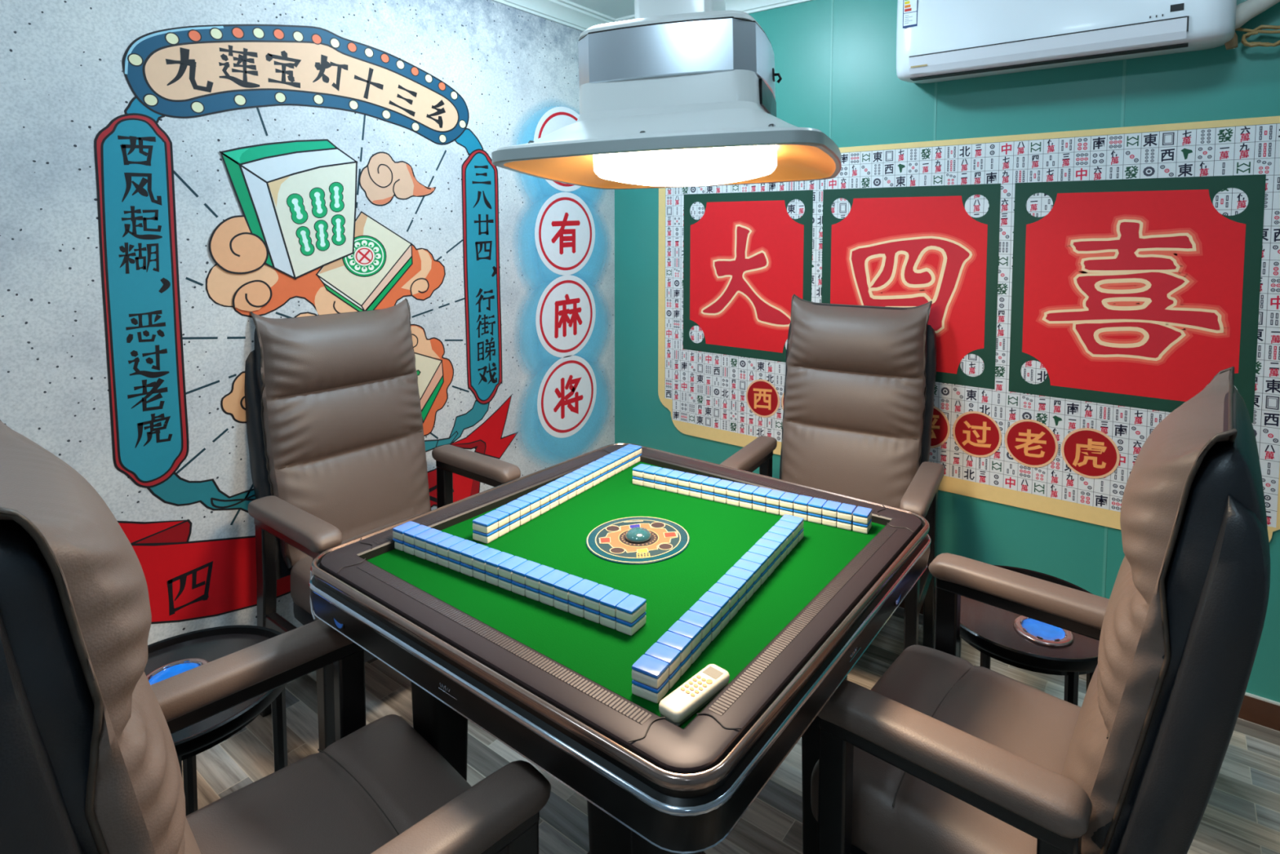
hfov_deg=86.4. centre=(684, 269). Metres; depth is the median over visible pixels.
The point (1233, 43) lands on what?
hose
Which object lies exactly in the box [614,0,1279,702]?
wall
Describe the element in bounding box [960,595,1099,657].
table top
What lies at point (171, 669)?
ashtray
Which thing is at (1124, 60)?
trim
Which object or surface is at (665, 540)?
print
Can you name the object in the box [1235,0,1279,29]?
pipe
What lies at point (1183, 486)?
chair back
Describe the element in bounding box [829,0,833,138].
trim
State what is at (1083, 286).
poster
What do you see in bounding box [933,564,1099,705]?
side table
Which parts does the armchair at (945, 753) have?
leg, seat, seat, leg, arm rail, arm rail, leg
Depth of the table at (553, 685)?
1.13 m
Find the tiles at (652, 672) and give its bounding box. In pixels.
[631,514,804,703]
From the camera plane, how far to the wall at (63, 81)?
1.94 m
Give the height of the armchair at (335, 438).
1.171 m
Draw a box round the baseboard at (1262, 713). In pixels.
[898,598,1279,731]
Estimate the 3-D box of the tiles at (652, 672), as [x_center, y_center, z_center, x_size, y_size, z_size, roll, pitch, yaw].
[0.090,0.562,1.198,0.045,0.042,0.593,2,4,29]
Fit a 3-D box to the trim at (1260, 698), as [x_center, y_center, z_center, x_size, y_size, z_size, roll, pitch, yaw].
[1.112,1.213,2.355,3.608,0.005,0.009,3,4,36]
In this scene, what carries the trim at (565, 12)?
attached to the wall at (63, 81)
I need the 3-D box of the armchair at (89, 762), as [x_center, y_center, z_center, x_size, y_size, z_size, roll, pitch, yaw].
[-0.609,0.768,0.988,0.663,1.171,0.624,3,4,42]
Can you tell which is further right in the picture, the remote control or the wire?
the remote control
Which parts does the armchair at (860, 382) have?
arm rail, leg, leg, rail, leg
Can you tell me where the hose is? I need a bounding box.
[1224,31,1237,49]
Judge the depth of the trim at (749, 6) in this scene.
2.81 m
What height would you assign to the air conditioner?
0.302 m
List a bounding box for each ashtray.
[146,657,209,684]
[1013,615,1074,647]
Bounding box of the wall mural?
[93,23,607,623]
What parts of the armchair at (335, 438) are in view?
leg, rail, arm rail, leg, seat, seat, leg, arm rail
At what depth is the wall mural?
2.12 m
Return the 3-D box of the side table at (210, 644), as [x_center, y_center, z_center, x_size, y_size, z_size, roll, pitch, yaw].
[-1.067,1.099,1.447,0.426,0.456,0.426,-1,3,-16]
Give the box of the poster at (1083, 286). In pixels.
[657,115,1279,541]
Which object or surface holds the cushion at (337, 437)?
on the armchair at (335, 438)
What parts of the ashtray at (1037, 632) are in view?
blue glass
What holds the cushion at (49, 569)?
on the armchair at (89, 762)
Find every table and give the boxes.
[144,625,288,815]
[308,443,930,853]
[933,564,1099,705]
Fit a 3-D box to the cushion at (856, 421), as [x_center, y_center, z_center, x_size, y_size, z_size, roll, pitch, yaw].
[0.596,0.483,2.443,0.511,0.742,0.208,2,4,28]
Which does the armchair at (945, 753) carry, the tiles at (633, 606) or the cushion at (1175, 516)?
the cushion at (1175, 516)
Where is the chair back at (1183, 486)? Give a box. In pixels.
[1091,386,1267,853]
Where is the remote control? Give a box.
[658,663,729,726]
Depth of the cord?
1.87 m
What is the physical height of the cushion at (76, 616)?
0.742 m
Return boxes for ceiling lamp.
[491,0,841,189]
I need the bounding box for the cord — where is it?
[1235,24,1279,47]
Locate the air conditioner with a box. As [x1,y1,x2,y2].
[896,0,1236,83]
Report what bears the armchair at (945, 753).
on the floor at (1242, 814)
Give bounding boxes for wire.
[310,571,315,619]
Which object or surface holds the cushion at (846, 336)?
on the armchair at (860, 382)
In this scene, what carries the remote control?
on the table at (553, 685)
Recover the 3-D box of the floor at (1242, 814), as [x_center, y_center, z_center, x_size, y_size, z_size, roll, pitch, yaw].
[-0.069,1.422,0.727,3.808,0.100,4.245,3,4,36]
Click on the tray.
(210, 647)
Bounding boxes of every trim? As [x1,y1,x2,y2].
[492,0,615,31]
[615,0,813,22]
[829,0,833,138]
[933,81,937,140]
[1102,58,1126,597]
[1244,692,1279,706]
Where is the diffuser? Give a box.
[593,145,777,186]
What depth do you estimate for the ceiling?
3.00 m
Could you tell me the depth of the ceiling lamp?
1.24 m
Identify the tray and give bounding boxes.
[144,633,269,742]
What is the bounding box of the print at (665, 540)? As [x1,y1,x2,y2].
[586,516,688,562]
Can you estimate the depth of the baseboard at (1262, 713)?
1.96 m
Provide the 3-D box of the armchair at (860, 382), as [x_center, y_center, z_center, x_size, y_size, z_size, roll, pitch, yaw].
[0.516,0.700,2.310,0.663,1.171,0.624,2,4,28]
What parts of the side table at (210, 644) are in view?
leg, leg, leg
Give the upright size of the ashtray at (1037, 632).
0.010 m
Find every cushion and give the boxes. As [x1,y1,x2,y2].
[0,420,200,853]
[0,520,98,853]
[250,299,431,565]
[781,294,930,507]
[813,303,928,368]
[1062,369,1230,853]
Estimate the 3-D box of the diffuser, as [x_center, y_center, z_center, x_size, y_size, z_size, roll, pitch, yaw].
[0.002,-0.208,1.415,0.378,0.062,0.378,-1,1,15]
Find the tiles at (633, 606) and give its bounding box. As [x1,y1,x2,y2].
[392,520,646,635]
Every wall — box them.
[0,0,614,644]
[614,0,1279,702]
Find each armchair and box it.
[0,419,551,853]
[244,297,520,752]
[720,293,944,650]
[810,366,1270,853]
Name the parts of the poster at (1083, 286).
green frame, green frame, green frame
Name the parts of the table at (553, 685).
blue glass, leg, leg, leg, blue glass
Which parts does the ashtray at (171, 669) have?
blue glass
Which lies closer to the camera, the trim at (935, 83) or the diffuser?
the diffuser
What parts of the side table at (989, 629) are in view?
leg, leg, leg, leg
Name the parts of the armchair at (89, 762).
arm rail, seat, leg, arm rail, leg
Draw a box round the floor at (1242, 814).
[182,606,1279,853]
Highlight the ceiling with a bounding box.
[568,0,635,18]

